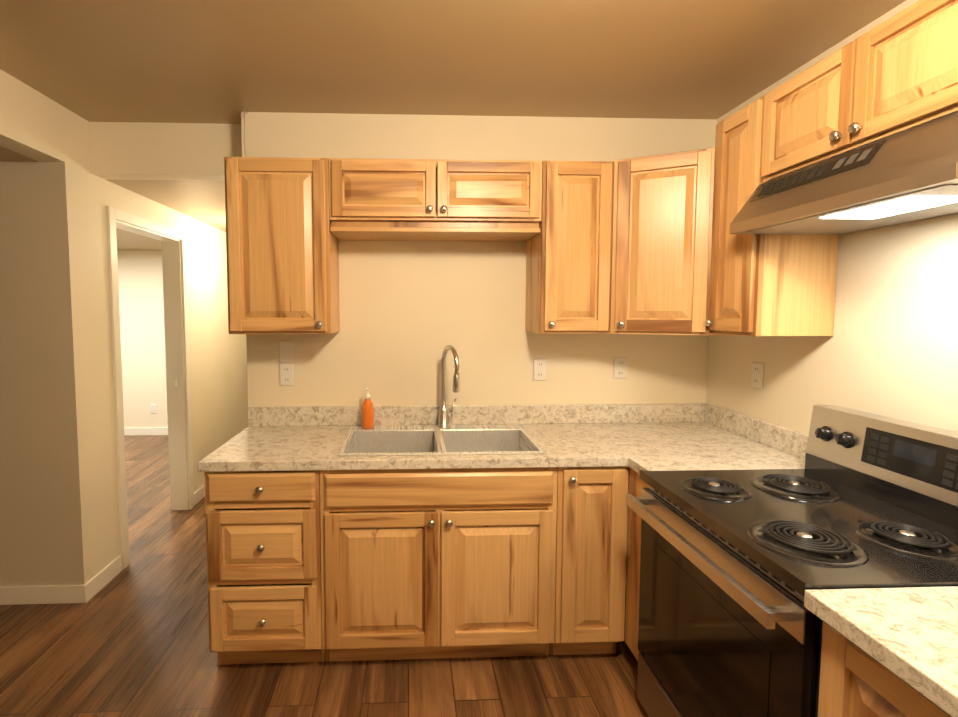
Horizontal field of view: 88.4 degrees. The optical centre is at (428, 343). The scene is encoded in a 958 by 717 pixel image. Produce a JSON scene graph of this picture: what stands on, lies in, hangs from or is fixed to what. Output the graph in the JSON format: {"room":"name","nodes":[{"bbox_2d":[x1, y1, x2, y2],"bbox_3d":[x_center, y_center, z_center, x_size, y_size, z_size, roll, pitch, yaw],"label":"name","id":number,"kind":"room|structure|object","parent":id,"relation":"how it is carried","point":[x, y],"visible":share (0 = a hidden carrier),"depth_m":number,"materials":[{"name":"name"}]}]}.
{"room":"kitchen","nodes":[
{"label":"kitchen","id":0,"kind":"room"},
{"bbox_2d":[0,161,83,585],"bbox_3d":[-3.393,0.227,2.488,3.190,2.250,0.120,0,4,-2],"label":"wall","id":1,"kind":"structure","parent":0,"point":[40,527],"depth_m":2.48,"materials":[{"name":"paint"}]},
{"bbox_2d":[0,584,87,604],"bbox_3d":[-3.384,1.307,2.490,3.204,0.095,0.014,0,4,-2],"label":"baseboard","id":2,"kind":"structure","parent":1,"relation":"attached to","point":[39,594],"depth_m":2.54,"materials":[{"name":"paint"}]},
{"bbox_2d":[0,69,90,172],"bbox_3d":[-1.761,-0.925,-0.019,0.120,0.370,5.260,0,4,-2],"label":"soffit","id":3,"kind":"structure","parent":0,"point":[37,125],"depth_m":2.27,"materials":[{"name":"paint"}]},
{"bbox_2d":[0,146,225,250],"bbox_3d":[-2.886,-0.910,1.863,4.160,0.100,9.100,0,4,-2],"label":"ceiling","id":4,"kind":"structure","parent":0,"point":[203,201],"depth_m":3.17,"materials":[{"name":"paint"}]},
{"bbox_2d":[117,250,167,427],"bbox_3d":[-3.593,0.001,6.015,3.070,2.250,0.120,0,4,-2],"label":"wall","id":5,"kind":"structure","parent":0,"point":[141,307],"depth_m":5.96,"materials":[{"name":"paint"}]},
{"bbox_2d":[124,427,167,435],"bbox_3d":[-3.543,1.081,6.019,2.965,0.095,0.014,0,4,-2],"label":"baseboard","id":6,"kind":"structure","parent":5,"relation":"attached to","point":[145,431],"depth_m":6.01,"materials":[{"name":"paint"}]},
{"bbox_2d":[151,404,156,412],"bbox_3d":[-3.376,0.798,6.009,0.072,0.116,0.008,0,4,-2],"label":"outlet","id":7,"kind":"object","parent":5,"relation":"attached to","point":[153,408],"visible":1,"depth_m":6.01,"materials":[{"name":"white plastic"}]},
{"bbox_2d":[65,162,247,583],"bbox_3d":[-1.937,0.098,4.503,0.120,2.250,4.040,0,4,-2],"label":"wall","id":8,"kind":"structure","parent":0,"point":[218,382],"depth_m":2.78,"materials":[{"name":"paint"}]},
{"bbox_2d":[86,555,121,600],"bbox_3d":[-1.796,1.293,2.715,0.014,0.095,0.310,0,4,-2],"label":"baseboard return","id":9,"kind":"object","parent":8,"relation":"attached to","point":[101,579],"visible":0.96,"depth_m":2.70,"materials":[{"name":"paint"}]},
{"bbox_2d":[106,206,193,569],"bbox_3d":[-1.888,0.249,3.283,0.152,2.105,0.945,0,4,-2],"label":"door frame","id":10,"kind":"structure","parent":8,"relation":"attached to","point":[175,294],"depth_m":3.65,"materials":[{"name":"paint"}]},
{"bbox_2d":[194,484,204,504],"bbox_3d":[-1.895,1.133,5.205,0.014,0.095,2.755,0,4,-2],"label":"baseboard","id":11,"kind":"structure","parent":8,"relation":"attached to","point":[199,494],"depth_m":3.92,"materials":[{"name":"paint"}]},
{"bbox_2d":[89,122,241,180],"bbox_3d":[-1.383,-1.098,2.683,1.090,0.370,0.120,0,4,-2],"label":"wall","id":12,"kind":"structure","parent":0,"point":[155,151],"depth_m":2.63,"materials":[{"name":"paint"}]},
{"bbox_2d":[0,435,648,716],"bbox_3d":[-1.669,1.409,2.110,6.800,0.060,9.400,0,4,-2],"label":"floor","id":13,"kind":"structure","parent":0,"point":[131,639],"depth_m":2.08,"materials":[{"name":"brown wood"}]},
{"bbox_2d":[204,470,325,664],"bbox_3d":[-0.687,0.929,2.289,0.459,0.875,0.656,0,4,-2],"label":"base cabinet","id":14,"kind":"object","parent":13,"relation":"on","point":[263,536],"visible":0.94,"depth_m":1.99,"materials":[{"name":"brown wood"}]},
{"bbox_2d":[320,467,556,661],"bbox_3d":[0.033,0.927,2.317,0.978,0.875,0.656,0,4,-2],"label":"base cabinet","id":15,"kind":"object","parent":13,"relation":"on","point":[434,563],"visible":0.92,"depth_m":2.02,"materials":[{"name":"brown wood"}]},
{"bbox_2d":[198,403,808,473],"bbox_3d":[0.297,0.424,2.214,2.453,0.139,0.818,0,4,-2],"label":"countertop","id":16,"kind":"structure","parent":15,"relation":"on","point":[663,437],"depth_m":2.26,"materials":[{"name":"laminate"}]},
{"bbox_2d":[362,388,373,428],"bbox_3d":[-0.310,0.327,2.485,0.060,0.205,0.065,0,4,-2],"label":"soap bottle","id":17,"kind":"object","parent":16,"relation":"on","point":[367,414],"visible":1,"depth_m":2.47,"materials":[{"name":"orange plastic"}]},
{"bbox_2d":[337,425,546,455],"bbox_3d":[0.048,0.540,2.303,0.880,0.197,0.510,0,4,-2],"label":"sink","id":18,"kind":"object","parent":16,"relation":"in","point":[436,440],"visible":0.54,"depth_m":2.45,"materials":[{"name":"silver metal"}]},
{"bbox_2d":[438,345,459,427],"bbox_3d":[0.097,0.220,2.428,0.100,0.426,0.204,0,4,-2],"label":"faucet","id":19,"kind":"object","parent":16,"relation":"on","point":[444,414],"visible":1,"depth_m":2.48,"materials":[{"name":"silver metal"}]},
{"bbox_2d":[549,466,647,660],"bbox_3d":[0.721,0.930,2.266,0.389,0.875,0.813,0,4,-2],"label":"base cabinet","id":20,"kind":"object","parent":13,"relation":"on","point":[593,549],"visible":0.58,"depth_m":2.04,"materials":[{"name":"brown wood"}]},
{"bbox_2d":[626,405,957,716],"bbox_3d":[1.132,0.836,1.475,0.790,1.165,0.765,0,4,-2],"label":"range","id":21,"kind":"object","parent":13,"relation":"on","point":[735,565],"visible":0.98,"depth_m":1.41,"materials":[{"name":"black metal"}]},
{"bbox_2d":[818,621,950,716],"bbox_3d":[1.204,1.033,0.674,0.766,0.875,0.856,0,4,-2],"label":"base cabinet","id":22,"kind":"object","parent":13,"relation":"on","point":[856,681],"visible":0.44,"depth_m":0.96,"materials":[{"name":"brown wood"}]},
{"bbox_2d":[804,586,957,716],"bbox_3d":[1.206,0.525,0.636,0.763,0.139,0.866,0,4,-2],"label":"countertop","id":23,"kind":"structure","parent":22,"relation":"on","point":[908,635],"depth_m":0.93,"materials":[{"name":"laminate"}]},
{"bbox_2d":[0,0,905,123],"bbox_3d":[0.013,-1.064,0.043,3.430,0.100,5.260,0,4,-2],"label":"ceiling","id":24,"kind":"structure","parent":0,"point":[191,61],"depth_m":1.92,"materials":[{"name":"paint"}]},
{"bbox_2d":[243,106,248,156],"bbox_3d":[-0.900,-1.008,2.415,0.028,0.312,0.008,0,4,-2],"label":"ceiling hook","id":25,"kind":"object","parent":24,"relation":"hanging from","point":[244,124],"visible":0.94,"depth_m":2.41,"materials":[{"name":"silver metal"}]},
{"bbox_2d":[241,112,716,579],"bbox_3d":[0.337,0.081,2.666,2.580,2.520,0.120,0,4,-2],"label":"wall","id":26,"kind":"structure","parent":0,"point":[409,311],"depth_m":2.57,"materials":[{"name":"paint"}]},
{"bbox_2d":[224,157,339,333],"bbox_3d":[-0.691,-0.448,2.353,0.463,0.795,0.352,0,4,-2],"label":"upper cabinet","id":27,"kind":"object","parent":26,"relation":"attached to","point":[282,244],"visible":1,"depth_m":2.21,"materials":[{"name":"brown wood"}]},
{"bbox_2d":[279,341,292,362],"bbox_3d":[-0.744,0.043,2.550,0.072,0.116,0.018,0,4,-2],"label":"outlet","id":28,"kind":"object","parent":26,"relation":"attached to","point":[285,351],"visible":1,"depth_m":2.55,"materials":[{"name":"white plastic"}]},
{"bbox_2d":[280,363,293,385],"bbox_3d":[-0.744,0.163,2.562,0.072,0.116,0.008,0,4,-2],"label":"outlet","id":29,"kind":"object","parent":26,"relation":"attached to","point":[286,374],"visible":1,"depth_m":2.56,"materials":[{"name":"white plastic"}]},
{"bbox_2d":[329,158,541,241],"bbox_3d":[0.029,-0.684,2.366,0.974,0.325,0.352,0,4,-2],"label":"upper cabinet","id":30,"kind":"object","parent":26,"relation":"attached to","point":[425,200],"visible":1,"depth_m":2.23,"materials":[{"name":"brown wood"}]},
{"bbox_2d":[533,359,546,379],"bbox_3d":[0.593,0.139,2.614,0.072,0.116,0.008,0,4,-2],"label":"outlet","id":31,"kind":"object","parent":26,"relation":"attached to","point":[539,369],"visible":1,"depth_m":2.61,"materials":[{"name":"white plastic"}]},
{"bbox_2d":[525,161,613,333],"bbox_3d":[0.683,-0.451,2.407,0.332,0.795,0.352,0,4,-2],"label":"upper cabinet","id":32,"kind":"object","parent":26,"relation":"attached to","point":[568,264],"visible":1,"depth_m":2.27,"materials":[{"name":"brown wood"}]},
{"bbox_2d":[613,357,626,378],"bbox_3d":[1.028,0.131,2.631,0.072,0.116,0.008,0,4,-2],"label":"outlet","id":33,"kind":"object","parent":26,"relation":"attached to","point":[620,367],"visible":1,"depth_m":2.63,"materials":[{"name":"white plastic"}]},
{"bbox_2d":[610,148,730,335],"bbox_3d":[1.182,-0.447,2.343,0.672,0.795,0.519,0,4,-2],"label":"upper cabinet","id":34,"kind":"object","parent":26,"relation":"attached to","point":[661,240],"visible":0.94,"depth_m":2.16,"materials":[{"name":"brown wood"}]},
{"bbox_2d":[706,0,957,434],"bbox_3d":[1.669,0.244,0.112,0.120,2.520,5.100,0,4,-2],"label":"wall","id":35,"kind":"structure","parent":0,"point":[889,348],"depth_m":1.71,"materials":[{"name":"paint"}]},
{"bbox_2d":[751,362,763,388],"bbox_3d":[1.518,0.146,2.270,0.008,0.116,0.072,0,4,-2],"label":"outlet","id":36,"kind":"object","parent":35,"relation":"attached to","point":[757,376],"visible":1,"depth_m":2.26,"materials":[{"name":"white plastic"}]},
{"bbox_2d":[705,94,837,335],"bbox_3d":[1.356,-0.481,1.969,0.352,0.890,0.282,0,4,-2],"label":"upper cabinet","id":37,"kind":"object","parent":35,"relation":"attached to","point":[772,284],"visible":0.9,"depth_m":1.86,"materials":[{"name":"brown wood"}]},
{"bbox_2d":[761,0,957,181],"bbox_3d":[1.377,-0.732,1.430,0.352,0.320,0.758,0,4,-2],"label":"upper cabinet","id":38,"kind":"object","parent":35,"relation":"attached to","point":[897,72],"visible":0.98,"depth_m":1.38,"materials":[{"name":"brown wood"}]},
{"bbox_2d":[729,110,957,234],"bbox_3d":[1.341,-0.473,1.445,0.423,0.194,0.756,0,4,-2],"label":"range hood","id":39,"kind":"object","parent":38,"relation":"attached to","point":[907,175],"visible":1,"depth_m":1.36,"materials":[{"name":"silver metal"}]}
]}

